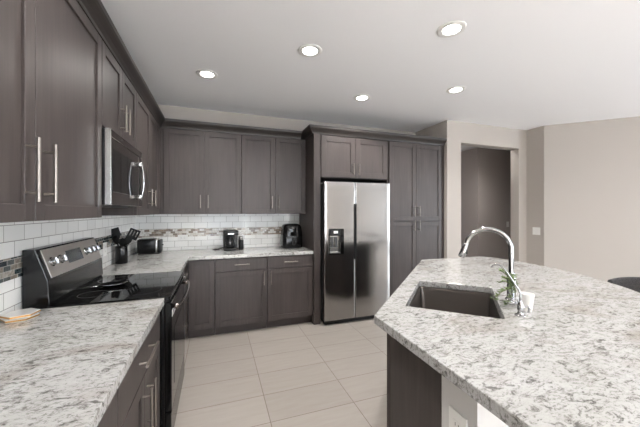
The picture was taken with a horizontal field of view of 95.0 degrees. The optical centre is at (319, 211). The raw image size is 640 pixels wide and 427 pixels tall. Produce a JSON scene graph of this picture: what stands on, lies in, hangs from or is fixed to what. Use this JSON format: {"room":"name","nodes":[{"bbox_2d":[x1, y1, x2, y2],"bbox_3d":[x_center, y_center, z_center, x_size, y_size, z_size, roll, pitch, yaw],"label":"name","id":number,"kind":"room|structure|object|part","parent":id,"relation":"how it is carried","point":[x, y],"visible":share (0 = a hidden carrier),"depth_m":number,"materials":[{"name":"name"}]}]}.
{"room":"kitchen","nodes":[
{"label":"kitchen","id":0,"kind":"room"},
{"bbox_2d":[136,104,415,320],"bbox_3d":[-0.288,0.042,4.307,4.190,2.729,0.129,0,0,-20],"label":"wall","id":1,"kind":"structure","parent":0,"point":[156,221],"depth_m":3.88,"materials":[{"name":"tile"}]},
{"bbox_2d":[178,235,187,240],"bbox_3d":[-1.736,0.337,3.715,0.118,0.075,0.008,0,0,-20],"label":"outlet","id":2,"kind":"object","parent":1,"relation":"attached to","point":[180,237],"visible":1,"depth_m":3.71,"materials":[{"name":"white plastic"}]},
{"bbox_2d":[164,128,240,213],"bbox_3d":[-1.435,-0.462,3.642,0.858,0.994,0.367,0,0,-20],"label":"upper cabinet","id":3,"kind":"object","parent":1,"relation":"attached to","point":[202,169],"visible":1,"depth_m":3.50,"materials":[{"name":"brown wood"}]},
{"bbox_3d":[-1.591,-0.459,3.445,0.429,0.988,0.020,0,0,-20],"label":"door","id":4,"kind":"part","parent":3,"relation":"part of","materials":[{"name":"brown wood"}]},
{"bbox_3d":[-1.186,-0.459,3.588,0.422,0.988,0.020,0,0,-20],"label":"door","id":5,"kind":"part","parent":3,"relation":"part of","materials":[{"name":"brown wood"}]},
{"bbox_2d":[136,227,280,237],"bbox_3d":[-1.266,0.273,3.889,2.043,0.102,0.002,0,0,-20],"label":"trim","id":6,"kind":"structure","parent":1,"relation":"attached to","point":[145,233],"depth_m":3.80,"materials":[{"name":"tile"}]},
{"bbox_2d":[241,135,305,213],"bbox_3d":[-0.633,-0.462,3.927,0.838,0.994,0.367,0,0,-20],"label":"upper cabinet","id":7,"kind":"object","parent":1,"relation":"attached to","point":[273,169],"visible":0.98,"depth_m":3.79,"materials":[{"name":"brown wood"}]},
{"bbox_3d":[-0.783,-0.459,3.732,0.421,0.988,0.020,0,0,-20],"label":"door","id":8,"kind":"part","parent":7,"relation":"part of","materials":[{"name":"brown wood"}]},
{"bbox_3d":[-0.388,-0.459,3.872,0.410,0.988,0.020,0,0,-20],"label":"door","id":9,"kind":"part","parent":7,"relation":"part of","materials":[{"name":"brown wood"}]},
{"bbox_2d":[300,124,446,145],"bbox_3d":[0.739,-1.007,4.235,2.089,0.094,0.708,0,0,-20],"label":"crown molding","id":10,"kind":"structure","parent":1,"relation":"attached to","point":[311,129],"depth_m":3.87,"materials":[{"name":"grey wood"}]},
{"bbox_2d":[174,318,386,426],"bbox_3d":[2.778,1.467,1.970,8.700,0.120,10.550,0,0,-20],"label":"floor","id":11,"kind":"structure","parent":0,"point":[308,374],"depth_m":2.46,"materials":[{"name":"tile"}]},
{"bbox_2d":[22,237,189,426],"bbox_3d":[-1.265,0.801,1.938,0.732,1.212,0.756,0,0,-20],"label":"range","id":12,"kind":"object","parent":11,"relation":"on","point":[51,274],"visible":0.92,"depth_m":1.70,"materials":[{"name":"black metal"}]},
{"bbox_3d":[-1.426,0.271,1.579,0.042,0.051,0.052,0,0,-20],"label":"knob","id":13,"kind":"part","parent":12,"relation":"part of","materials":[{"name":"silver metal"}]},
{"bbox_3d":[-1.458,0.271,1.668,0.042,0.051,0.052,0,0,-20],"label":"knob","id":14,"kind":"part","parent":12,"relation":"part of","materials":[{"name":"silver metal"}]},
{"bbox_3d":[-1.539,0.275,1.853,0.050,0.147,0.709,0,0,-20],"label":"control panel","id":15,"kind":"part","parent":12,"relation":"part of","materials":[{"name":"silver metal"}]},
{"bbox_3d":[-1.572,0.271,1.988,0.042,0.051,0.052,0,0,-20],"label":"knob","id":16,"kind":"part","parent":12,"relation":"part of","materials":[{"name":"silver metal"}]},
{"bbox_2d":[75,280,128,289],"bbox_3d":[-1.371,0.474,1.855,0.124,0.020,0.280,0,0,35],"label":"spoon rest","id":17,"kind":"object","parent":12,"relation":"on","point":[117,283],"visible":0.99,"depth_m":1.88,"materials":[{"name":"black ceramic"}]},
{"bbox_3d":[-1.437,0.472,1.808,0.128,0.013,0.028,0,0,-39],"label":"handle","id":18,"kind":"part","parent":17,"relation":"part of","materials":[{"name":"silver metal"}]},
{"bbox_2d":[99,281,127,287],"bbox_3d":[-1.338,0.476,1.902,0.154,0.017,0.128,0,0,-20],"label":"bowl","id":19,"kind":"object","parent":17,"relation":"on","point":[109,284],"depth_m":1.90,"materials":[{"name":"black ceramic"}]},
{"bbox_2d":[45,271,182,308],"bbox_3d":[-1.258,0.493,1.940,0.575,0.016,0.756,0,0,-20],"label":"cooktop","id":20,"kind":"object","parent":12,"relation":"in","point":[141,286],"depth_m":1.79,"materials":[{"name":"black glass"}]},
{"bbox_3d":[-0.999,0.513,2.033,0.028,0.018,0.752,0,0,-20],"label":"trim","id":21,"kind":"part","parent":12,"relation":"part of","materials":[{"name":"black metal"}]},
{"bbox_3d":[-0.996,1.245,2.034,0.034,0.173,0.752,0,0,-20],"label":"drawer","id":22,"kind":"part","parent":12,"relation":"part of","materials":[{"name":"silver metal"}]},
{"bbox_3d":[-0.995,0.839,2.034,0.036,0.625,0.752,0,0,-20],"label":"oven door","id":23,"kind":"part","parent":12,"relation":"part of","materials":[{"name":"black glass"}]},
{"bbox_3d":[-0.949,0.565,2.051,0.061,0.026,0.658,0,0,-20],"label":"door handle","id":24,"kind":"part","parent":12,"relation":"part of","materials":[{"name":"silver metal"}]},
{"bbox_2d":[97,391,116,426],"bbox_3d":[-0.791,0.971,0.485,0.660,0.872,0.740,0,0,-20],"label":"base cabinet","id":25,"kind":"object","parent":11,"relation":"on","point":[109,419],"visible":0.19,"depth_m":0.88,"materials":[{"name":"brown wood"}]},
{"bbox_2d":[117,313,159,426],"bbox_3d":[-1.041,0.971,1.186,0.660,0.872,0.742,0,0,-20],"label":"base cabinet","id":26,"kind":"object","parent":11,"relation":"on","point":[138,393],"visible":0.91,"depth_m":1.26,"materials":[{"name":"brown wood"}]},
{"bbox_2d":[0,298,163,426],"bbox_3d":[-0.905,0.513,0.775,0.636,0.040,1.666,0,0,-20],"label":"countertop","id":27,"kind":"structure","parent":26,"relation":"on","point":[61,366],"depth_m":0.97,"materials":[{"name":"stone"}]},
{"bbox_2d":[0,313,39,323],"bbox_3d":[-1.372,0.486,1.343,0.129,0.012,0.126,0,0,-20],"label":"coaster","id":28,"kind":"object","parent":27,"relation":"on","point":[5,321],"visible":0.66,"depth_m":1.30,"materials":[{"name":"beige wood"}]},
{"bbox_2d":[0,308,40,319],"bbox_3d":[-1.374,0.471,1.347,0.121,0.012,0.131,0,0,-20],"label":"coaster","id":29,"kind":"object","parent":28,"relation":"on","point":[28,312],"visible":1,"depth_m":1.33,"materials":[{"name":"beige wood"}]},
{"bbox_3d":[-0.715,1.008,1.105,0.020,0.580,0.368,0,0,-20],"label":"door","id":30,"kind":"part","parent":26,"relation":"part of","materials":[{"name":"brown wood"}]},
{"bbox_3d":[-0.737,0.872,1.258,0.040,0.220,0.012,0,0,-20],"label":"handle","id":31,"kind":"part","parent":26,"relation":"part of","materials":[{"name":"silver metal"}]},
{"bbox_3d":[-0.747,0.625,1.286,0.040,0.012,0.240,0,0,-20],"label":"handle","id":32,"kind":"part","parent":26,"relation":"part of","materials":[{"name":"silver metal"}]},
{"bbox_3d":[-0.839,1.008,1.455,0.020,0.580,0.367,0,0,-20],"label":"door","id":33,"kind":"part","parent":26,"relation":"part of","materials":[{"name":"brown wood"}]},
{"bbox_3d":[-0.765,0.872,1.335,0.040,0.220,0.012,0,0,-20],"label":"handle","id":34,"kind":"part","parent":26,"relation":"part of","materials":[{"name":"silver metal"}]},
{"bbox_2d":[183,266,187,336],"bbox_3d":[-1.569,0.971,2.671,0.660,0.872,0.794,0,0,-20],"label":"base cabinet","id":35,"kind":"object","parent":11,"relation":"on","point":[184,269],"visible":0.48,"depth_m":3.02,"materials":[{"name":"brown wood"}]},
{"bbox_2d":[102,246,312,275],"bbox_3d":[-1.018,0.513,3.204,2.052,0.040,1.452,0,0,-20],"label":"countertop","id":36,"kind":"structure","parent":35,"relation":"on","point":[172,260],"depth_m":3.20,"materials":[{"name":"stone"}]},
{"bbox_2d":[115,246,127,263],"bbox_3d":[-1.874,0.411,2.767,0.102,0.162,0.102,0,0,-20],"label":"utensil crock","id":37,"kind":"object","parent":36,"relation":"on","point":[121,253],"visible":0.87,"depth_m":2.73,"materials":[{"name":"black ceramic"}]},
{"bbox_2d":[111,227,120,246],"bbox_3d":[-1.909,0.314,2.743,0.141,0.328,0.017,0,0,-36],"label":"spatula","id":38,"kind":"object","parent":37,"relation":"in","point":[115,231],"visible":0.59,"depth_m":2.74,"materials":[{"name":"black plastic"}]},
{"bbox_2d":[112,235,119,246],"bbox_3d":[-1.886,0.351,2.731,0.088,0.253,0.027,0,0,-15],"label":"spoon","id":39,"kind":"object","parent":37,"relation":"in","point":[115,238],"visible":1,"depth_m":2.72,"materials":[{"name":"black plastic"}]},
{"bbox_2d":[119,238,125,246],"bbox_3d":[-1.864,0.365,2.771,0.058,0.224,0.036,0,0,9],"label":"spoon","id":40,"kind":"object","parent":37,"relation":"in","point":[121,242],"visible":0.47,"depth_m":2.76,"materials":[{"name":"black plastic"}]},
{"bbox_2d":[124,236,131,247],"bbox_3d":[-1.825,0.355,2.750,0.110,0.247,0.036,0,0,-20],"label":"serving spoon","id":41,"kind":"object","parent":37,"relation":"in","point":[128,239],"visible":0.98,"depth_m":2.75,"materials":[{"name":"black plastic"}]},
{"bbox_2d":[127,228,140,245],"bbox_3d":[-1.813,0.318,2.794,0.184,0.322,0.012,0,0,-23],"label":"slotted turner","id":42,"kind":"object","parent":37,"relation":"in","point":[135,230],"visible":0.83,"depth_m":2.81,"materials":[{"name":"black plastic"}]},
{"bbox_2d":[135,238,163,254],"bbox_3d":[-1.999,0.406,3.410,0.322,0.172,0.165,0,0,-20],"label":"toaster","id":43,"kind":"object","parent":36,"relation":"on","point":[145,245],"visible":1,"depth_m":3.35,"materials":[{"name":"black metal"}]},
{"bbox_2d":[212,230,237,250],"bbox_3d":[-1.201,0.368,3.718,0.308,0.248,0.267,0,0,-20],"label":"coffee maker","id":44,"kind":"object","parent":36,"relation":"on","point":[230,236],"visible":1,"depth_m":3.67,"materials":[{"name":"black plastic"}]},
{"bbox_2d":[238,236,243,249],"bbox_3d":[-1.011,0.405,3.759,0.066,0.174,0.066,0,0,-20],"label":"coffee grinder","id":45,"kind":"object","parent":36,"relation":"on","point":[241,241],"visible":1,"depth_m":3.73,"materials":[{"name":"black plastic"}]},
{"bbox_2d":[280,223,301,248],"bbox_3d":[-0.380,0.331,3.947,0.272,0.322,0.300,0,0,-20],"label":"air fryer","id":46,"kind":"object","parent":36,"relation":"on","point":[291,233],"visible":0.99,"depth_m":3.86,"materials":[{"name":"black plastic"}]},
{"bbox_3d":[-0.356,0.272,3.851,0.080,0.110,0.008,0,0,-20],"label":"control panel","id":47,"kind":"part","parent":46,"relation":"part of","materials":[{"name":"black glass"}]},
{"bbox_2d":[286,237,300,246],"bbox_3d":[-0.338,0.405,3.830,0.200,0.135,0.050,0,0,-20],"label":"basket","id":48,"kind":"object","parent":46,"relation":"on","point":[290,241],"depth_m":3.84,"materials":[{"name":"grey plastic"}]},
{"bbox_2d":[188,259,214,337],"bbox_3d":[-1.407,0.971,3.510,0.279,0.872,0.620,0,0,-20],"label":"base cabinet","id":49,"kind":"object","parent":11,"relation":"on","point":[201,273],"visible":0.91,"depth_m":3.23,"materials":[{"name":"brown wood"}]},
{"bbox_2d":[215,256,266,334],"bbox_3d":[-0.992,0.971,3.636,0.580,0.872,0.660,0,0,-20],"label":"base cabinet","id":50,"kind":"object","parent":11,"relation":"on","point":[240,283],"visible":0.98,"depth_m":3.37,"materials":[{"name":"brown wood"}]},
{"bbox_3d":[-0.898,0.610,3.372,0.577,0.138,0.020,0,0,-20],"label":"drawer","id":51,"kind":"part","parent":50,"relation":"part of","materials":[{"name":"brown wood"}]},
{"bbox_2d":[266,254,312,327],"bbox_3d":[-0.451,0.971,3.829,0.564,0.872,0.660,0,0,-20],"label":"base cabinet","id":52,"kind":"object","parent":11,"relation":"on","point":[289,277],"visible":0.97,"depth_m":3.56,"materials":[{"name":"brown wood"}]},
{"bbox_3d":[-0.359,0.610,3.564,0.557,0.138,0.020,0,0,-20],"label":"drawer","id":53,"kind":"part","parent":52,"relation":"part of","materials":[{"name":"brown wood"}]},
{"bbox_2d":[300,134,387,324],"bbox_3d":[0.327,0.224,4.095,1.074,2.366,0.696,0,0,-20],"label":"surround","id":54,"kind":"object","parent":11,"relation":"on","point":[328,158],"visible":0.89,"depth_m":3.77,"materials":[{"name":"brown wood"}]},
{"bbox_3d":[-0.177,0.224,3.937,0.019,2.366,0.656,0,0,-20],"label":"panel","id":55,"kind":"part","parent":54,"relation":"part of","materials":[{"name":"brown wood"}]},
{"bbox_3d":[0.236,-0.689,3.746,0.474,0.516,0.020,0,0,-20],"label":"door","id":56,"kind":"part","parent":54,"relation":"part of","materials":[{"name":"brown wood"}]},
{"bbox_3d":[0.688,-0.689,3.906,0.476,0.516,0.020,0,0,-20],"label":"door","id":57,"kind":"part","parent":54,"relation":"part of","materials":[{"name":"brown wood"}]},
{"bbox_2d":[320,181,389,324],"bbox_3d":[0.375,0.522,4.050,0.923,1.770,0.720,0,0,-20],"label":"refrigerator","id":58,"kind":"object","parent":11,"relation":"on","point":[354,216],"visible":0.85,"depth_m":3.71,"materials":[{"name":"grey metal"}]},
{"bbox_3d":[0.173,0.413,3.644,0.135,0.215,0.009,0,0,-20],"label":"plate","id":59,"kind":"part","parent":58,"relation":"part of","materials":[{"name":"silver metal"}]},
{"bbox_3d":[0.179,0.266,3.625,0.137,0.075,0.047,0,0,-20],"label":"control panel","id":60,"kind":"part","parent":58,"relation":"part of","materials":[{"name":"black plastic"}]},
{"bbox_3d":[0.240,0.492,3.667,0.411,1.710,0.062,0,0,-20],"label":"door","id":61,"kind":"part","parent":58,"relation":"part of","materials":[{"name":"silver metal"}]},
{"bbox_3d":[0.435,0.257,3.706,0.016,0.700,0.019,0,0,-20],"label":"recess handle","id":62,"kind":"part","parent":58,"relation":"part of","materials":[{"name":"black plastic"}]},
{"bbox_3d":[0.456,0.257,3.713,0.012,0.700,0.019,0,0,-20],"label":"recess handle","id":63,"kind":"part","parent":58,"relation":"part of","materials":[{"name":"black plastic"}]},
{"bbox_3d":[0.678,0.492,3.822,0.504,1.710,0.062,0,0,-20],"label":"door","id":64,"kind":"part","parent":58,"relation":"part of","materials":[{"name":"silver metal"}]},
{"bbox_2d":[387,333,441,426],"bbox_3d":[0.929,0.970,2.054,0.636,0.873,2.234,0,0,28],"label":"base cabinet","id":65,"kind":"object","parent":11,"relation":"on","point":[414,388],"visible":0.2,"depth_m":1.22,"materials":[{"name":"brown wood"}]},
{"bbox_3d":[0.416,0.919,1.571,0.020,0.756,0.415,0,0,26],"label":"door","id":66,"kind":"part","parent":65,"relation":"part of","materials":[{"name":"brown wood"}]},
{"bbox_2d":[374,256,639,426],"bbox_3d":[1.230,0.513,1.841,1.354,0.040,2.922,0,0,26],"label":"countertop","id":67,"kind":"structure","parent":65,"relation":"on","point":[573,360],"depth_m":1.12,"materials":[{"name":"stone"}]},
{"bbox_2d":[409,286,501,318],"bbox_3d":[0.776,0.639,1.711,0.498,0.210,0.670,0,0,25],"label":"sink","id":68,"kind":"object","parent":67,"relation":"in","point":[441,299],"visible":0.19,"depth_m":1.96,"materials":[{"name":"grey metal"}]},
{"bbox_2d":[458,227,515,300],"bbox_3d":[0.953,0.291,1.674,0.293,0.403,0.086,0,0,17],"label":"kitchen faucet","id":69,"kind":"object","parent":67,"relation":"on","point":[464,249],"visible":0.78,"depth_m":1.64,"materials":[{"name":"silver metal"}]},
{"bbox_3d":[0.960,0.216,1.675,0.248,0.253,0.025,0,0,25],"label":"spout","id":70,"kind":"part","parent":69,"relation":"part of","materials":[{"name":"silver metal"}]},
{"bbox_2d":[491,268,518,304],"bbox_3d":[0.985,0.398,1.570,0.195,0.189,0.105,0,0,-20],"label":"sprigs","id":71,"kind":"object","parent":67,"relation":"on","point":[515,299],"visible":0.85,"depth_m":1.56,"materials":[{"name":"green plant"}]},
{"bbox_2d":[511,290,518,303],"bbox_3d":[1.044,0.460,1.568,0.038,0.065,0.038,0,0,-20],"label":"vase","id":72,"kind":"object","parent":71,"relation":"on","point":[515,299],"depth_m":1.56,"materials":[{"name":"clear glass"}]},
{"bbox_2d":[491,264,530,317],"bbox_3d":[0.908,0.373,1.391,0.168,0.238,0.048,0,0,16],"label":"tap","id":73,"kind":"object","parent":67,"relation":"on","point":[520,307],"visible":1,"depth_m":1.38,"materials":[{"name":"silver metal"}]},
{"bbox_3d":[0.890,0.336,1.406,0.126,0.163,0.008,0,0,25],"label":"spout","id":74,"kind":"part","parent":73,"relation":"part of","materials":[{"name":"silver metal"}]},
{"bbox_2d":[521,292,534,311],"bbox_3d":[1.025,0.450,1.454,0.066,0.084,0.066,0,0,-20],"label":"cup","id":75,"kind":"object","parent":67,"relation":"on","point":[527,298],"visible":0.65,"depth_m":1.43,"materials":[{"name":"white ceramic"}]},
{"bbox_2d":[388,141,443,296],"bbox_3d":[1.278,0.224,4.433,0.940,2.366,0.696,0,0,-20],"label":"pantry cabinet","id":76,"kind":"object","parent":11,"relation":"on","point":[415,171],"visible":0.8,"depth_m":4.11,"materials":[{"name":"brown wood"}]},
{"bbox_3d":[1.146,-0.406,4.069,0.436,1.082,0.020,0,0,-20],"label":"door","id":77,"kind":"part","parent":76,"relation":"part of","materials":[{"name":"brown wood"}]},
{"bbox_3d":[1.146,0.723,4.069,0.436,1.148,0.020,0,0,-20],"label":"door","id":78,"kind":"part","parent":76,"relation":"part of","materials":[{"name":"brown wood"}]},
{"bbox_3d":[1.564,0.723,4.218,0.444,1.148,0.020,0,0,-20],"label":"door","id":79,"kind":"part","parent":76,"relation":"part of","materials":[{"name":"brown wood"}]},
{"bbox_3d":[1.564,-0.406,4.218,0.444,1.082,0.020,0,0,-20],"label":"door","id":80,"kind":"part","parent":76,"relation":"part of","materials":[{"name":"brown wood"}]},
{"bbox_2d":[607,277,639,292],"bbox_3d":[2.441,0.966,2.157,0.482,0.884,0.523,0,0,-20],"label":"bar stool","id":81,"kind":"object","parent":11,"relation":"on","point":[633,283],"visible":0.16,"depth_m":2.36,"materials":[{"name":"grey fabric"}]},
{"bbox_2d":[101,0,639,150],"bbox_3d":[2.778,-1.382,1.970,8.700,0.120,10.550,0,0,-20],"label":"ceiling","id":82,"kind":"structure","parent":0,"point":[521,64],"depth_m":2.51,"materials":[{"name":"white paint"}]},
{"bbox_2d":[196,69,217,78],"bbox_3d":[-1.090,-1.317,2.829,0.200,0.009,0.200,0,0,-20],"label":"recessed light","id":83,"kind":"object","parent":82,"relation":"in","point":[204,73],"visible":1,"depth_m":2.82,"materials":[{"name":"white plastic"}]},
{"bbox_2d":[298,44,321,56],"bbox_3d":[-0.082,-1.317,2.415,0.200,0.009,0.200,0,0,-20],"label":"recessed light","id":84,"kind":"object","parent":82,"relation":"in","point":[306,50],"visible":1,"depth_m":2.41,"materials":[{"name":"white plastic"}]},
{"bbox_2d":[353,94,370,100],"bbox_3d":[0.490,-1.317,3.421,0.200,0.009,0.200,0,0,-20],"label":"recessed light","id":85,"kind":"object","parent":82,"relation":"in","point":[362,97],"visible":1,"depth_m":3.40,"materials":[{"name":"white plastic"}]},
{"bbox_2d":[437,20,466,37],"bbox_3d":[0.955,-1.317,2.130,0.200,0.009,0.200,0,0,-20],"label":"recessed light","id":86,"kind":"object","parent":82,"relation":"in","point":[456,27],"visible":1,"depth_m":2.12,"materials":[{"name":"white plastic"}]},
{"bbox_2d":[446,86,465,93],"bbox_3d":[1.481,-1.317,3.195,0.200,0.009,0.200,0,0,-20],"label":"recessed light","id":87,"kind":"object","parent":82,"relation":"in","point":[457,89],"visible":1,"depth_m":3.18,"materials":[{"name":"white plastic"}]},
{"bbox_2d":[416,120,525,262],"bbox_3d":[2.542,0.042,4.878,1.735,2.729,0.708,0,0,-20],"label":"wall","id":88,"kind":"structure","parent":0,"point":[457,133],"depth_m":4.44,"materials":[{"name":"grey paint"}]},
{"bbox_2d":[442,375,508,426],"bbox_3d":[1.236,0.970,1.877,0.658,0.873,2.413,0,0,27],"label":"wall","id":89,"kind":"structure","parent":0,"point":[476,415],"depth_m":0.95,"materials":[{"name":"white paint"}]},
{"bbox_2d":[449,405,467,426],"bbox_3d":[0.457,0.731,0.975,0.008,0.125,0.078,0,0,-20],"label":"outlet","id":90,"kind":"object","parent":89,"relation":"attached to","point":[456,419],"visible":1,"depth_m":0.98,"materials":[{"name":"white plastic"}]},
{"bbox_2d":[453,418,460,426],"bbox_3d":[0.455,0.712,0.974,0.001,0.030,0.032,0,0,-20],"label":"socket","id":91,"kind":"object","parent":90,"relation":"attached to","point":[456,421],"depth_m":0.97,"materials":[{"name":"white plastic"}]},
{"bbox_2d":[461,148,510,259],"bbox_3d":[4.141,0.042,7.172,2.345,2.729,1.460,0,0,-20],"label":"wall","id":92,"kind":"structure","parent":0,"point":[485,172],"depth_m":6.25,"materials":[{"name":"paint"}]},
{"bbox_2d":[526,116,639,281],"bbox_3d":[5.116,0.042,3.896,3.914,2.729,0.268,0,0,26],"label":"wall","id":93,"kind":"structure","parent":0,"point":[583,178],"depth_m":4.33,"materials":[{"name":"grey paint"}]},
{"bbox_2d":[533,227,539,234],"bbox_3d":[3.427,0.317,4.647,0.009,0.118,0.118,0,0,-20],"label":"light switch","id":94,"kind":"object","parent":93,"relation":"attached to","point":[536,230],"visible":1,"depth_m":4.64,"materials":[{"name":"white plastic"}]},
{"bbox_3d":[-0.929,0.042,-0.321,0.120,2.729,8.418,0,0,-20],"label":"wall","id":95,"kind":"structure","parent":0,"visible":0},
{"bbox_2d":[0,215,135,315],"bbox_3d":[-1.586,0.264,1.717,0.009,0.458,3.898,0,0,-20],"label":"wall","id":96,"kind":"structure","parent":95,"relation":"attached to","point":[15,237],"depth_m":1.64,"materials":[{"name":"tile"}]},
{"bbox_2d":[0,0,101,222],"bbox_3d":[-1.131,-0.462,0.983,0.367,0.994,1.257,0,0,-20],"label":"upper cabinet","id":97,"kind":"object","parent":96,"relation":"attached to","point":[51,51],"visible":1,"depth_m":1.10,"materials":[{"name":"brown wood"}]},
{"bbox_3d":[-0.899,-0.459,0.728,0.020,0.988,0.618,0,0,-20],"label":"door","id":98,"kind":"part","parent":97,"relation":"part of","materials":[{"name":"brown wood"}]},
{"bbox_3d":[-0.957,-0.139,0.979,0.040,0.215,0.012,0,0,-20],"label":"handle","id":99,"kind":"part","parent":97,"relation":"part of","materials":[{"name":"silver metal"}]},
{"bbox_3d":[-0.994,-0.139,1.083,0.040,0.215,0.012,0,0,-20],"label":"handle","id":100,"kind":"part","parent":97,"relation":"part of","materials":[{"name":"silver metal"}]},
{"bbox_3d":[-1.110,-0.459,1.321,0.020,0.988,0.632,0,0,-20],"label":"door","id":101,"kind":"part","parent":97,"relation":"part of","materials":[{"name":"brown wood"}]},
{"bbox_2d":[76,0,301,138],"bbox_3d":[-0.546,-1.007,2.186,1.702,0.094,3.132,0,0,-20],"label":"crown molding","id":102,"kind":"structure","parent":97,"relation":"on","point":[94,10],"depth_m":2.38,"materials":[{"name":"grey wood"}]},
{"bbox_2d":[0,230,135,282],"bbox_3d":[-1.579,0.273,1.715,0.002,0.102,3.889,0,0,-20],"label":"trim","id":103,"kind":"structure","parent":96,"relation":"attached to","point":[10,268],"depth_m":1.42,"materials":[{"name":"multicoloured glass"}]},
{"bbox_2d":[103,242,106,256],"bbox_3d":[-1.870,0.332,2.551,0.008,0.118,0.075,0,0,-20],"label":"outlet","id":104,"kind":"object","parent":96,"relation":"attached to","point":[105,243],"visible":1,"depth_m":2.54,"materials":[{"name":"white plastic"}]},
{"bbox_2d":[102,91,158,215],"bbox_3d":[-1.764,-0.462,2.762,0.367,0.994,1.011,0,0,-20],"label":"upper cabinet","id":105,"kind":"object","parent":96,"relation":"attached to","point":[147,128],"visible":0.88,"depth_m":2.71,"materials":[{"name":"brown wood"}]},
{"bbox_3d":[-1.554,-0.459,2.569,0.020,0.988,0.502,0,0,-20],"label":"door","id":106,"kind":"part","parent":105,"relation":"part of","materials":[{"name":"brown wood"}]},
{"bbox_3d":[-1.581,-0.128,2.733,0.040,0.155,0.012,0,0,-20],"label":"handle","id":107,"kind":"part","parent":105,"relation":"part of","materials":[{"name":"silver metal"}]},
{"bbox_3d":[-1.723,-0.459,3.046,0.020,0.988,0.502,0,0,-20],"label":"door","id":108,"kind":"part","parent":105,"relation":"part of","materials":[{"name":"brown wood"}]},
{"bbox_3d":[-1.641,-0.128,2.903,0.040,0.155,0.012,0,0,-20],"label":"handle","id":109,"kind":"part","parent":105,"relation":"part of","materials":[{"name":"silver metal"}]},
{"bbox_2d":[159,128,163,213],"bbox_3d":[-2.006,-0.462,3.425,0.358,0.994,0.394,0,0,-20],"label":"upper cabinet","id":110,"kind":"object","parent":96,"relation":"attached to","point":[161,130],"visible":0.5,"depth_m":3.37,"materials":[{"name":"brown wood"}]},
{"bbox_2d":[102,40,135,147],"bbox_3d":[-1.469,-0.719,1.931,0.367,0.481,0.749,0,0,-20],"label":"upper cabinet","id":111,"kind":"object","parent":95,"relation":"attached to","point":[118,93],"visible":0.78,"depth_m":1.90,"materials":[{"name":"brown wood"}]},
{"bbox_3d":[-1.280,-0.716,1.799,0.020,0.475,0.371,0,0,-20],"label":"door","id":112,"kind":"part","parent":111,"relation":"part of","materials":[{"name":"brown wood"}]},
{"bbox_2d":[102,128,144,207],"bbox_3d":[-1.440,-0.246,1.943,0.411,0.438,0.738,0,0,-20],"label":"microwave","id":113,"kind":"object","parent":111,"relation":"attached to","point":[122,166],"visible":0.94,"depth_m":1.81,"materials":[{"name":"silver metal"}]},
{"bbox_3d":[-1.294,-0.226,1.941,0.028,0.382,0.625,0,0,-20],"label":"door","id":114,"kind":"part","parent":113,"relation":"part of","materials":[{"name":"silver metal"}]},
{"bbox_3d":[-1.417,-0.226,2.286,0.028,0.382,0.102,0,0,-20],"label":"control panel","id":115,"kind":"part","parent":113,"relation":"part of","materials":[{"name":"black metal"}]},
{"bbox_3d":[-1.339,-0.224,2.193,0.053,0.274,0.036,0,0,-20],"label":"handle","id":116,"kind":"part","parent":113,"relation":"part of","materials":[{"name":"silver metal"}]},
{"bbox_3d":[-1.301,-0.613,1.947,0.040,0.175,0.012,0,0,-20],"label":"handle","id":117,"kind":"part","parent":111,"relation":"part of","materials":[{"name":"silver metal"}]},
{"bbox_3d":[-1.328,-0.613,2.024,0.040,0.175,0.012,0,0,-20],"label":"handle","id":118,"kind":"part","parent":111,"relation":"part of","materials":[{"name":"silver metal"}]},
{"bbox_3d":[-1.405,-0.716,2.152,0.020,0.475,0.371,0,0,-20],"label":"door","id":119,"kind":"part","parent":111,"relation":"part of","materials":[{"name":"brown wood"}]}
]}

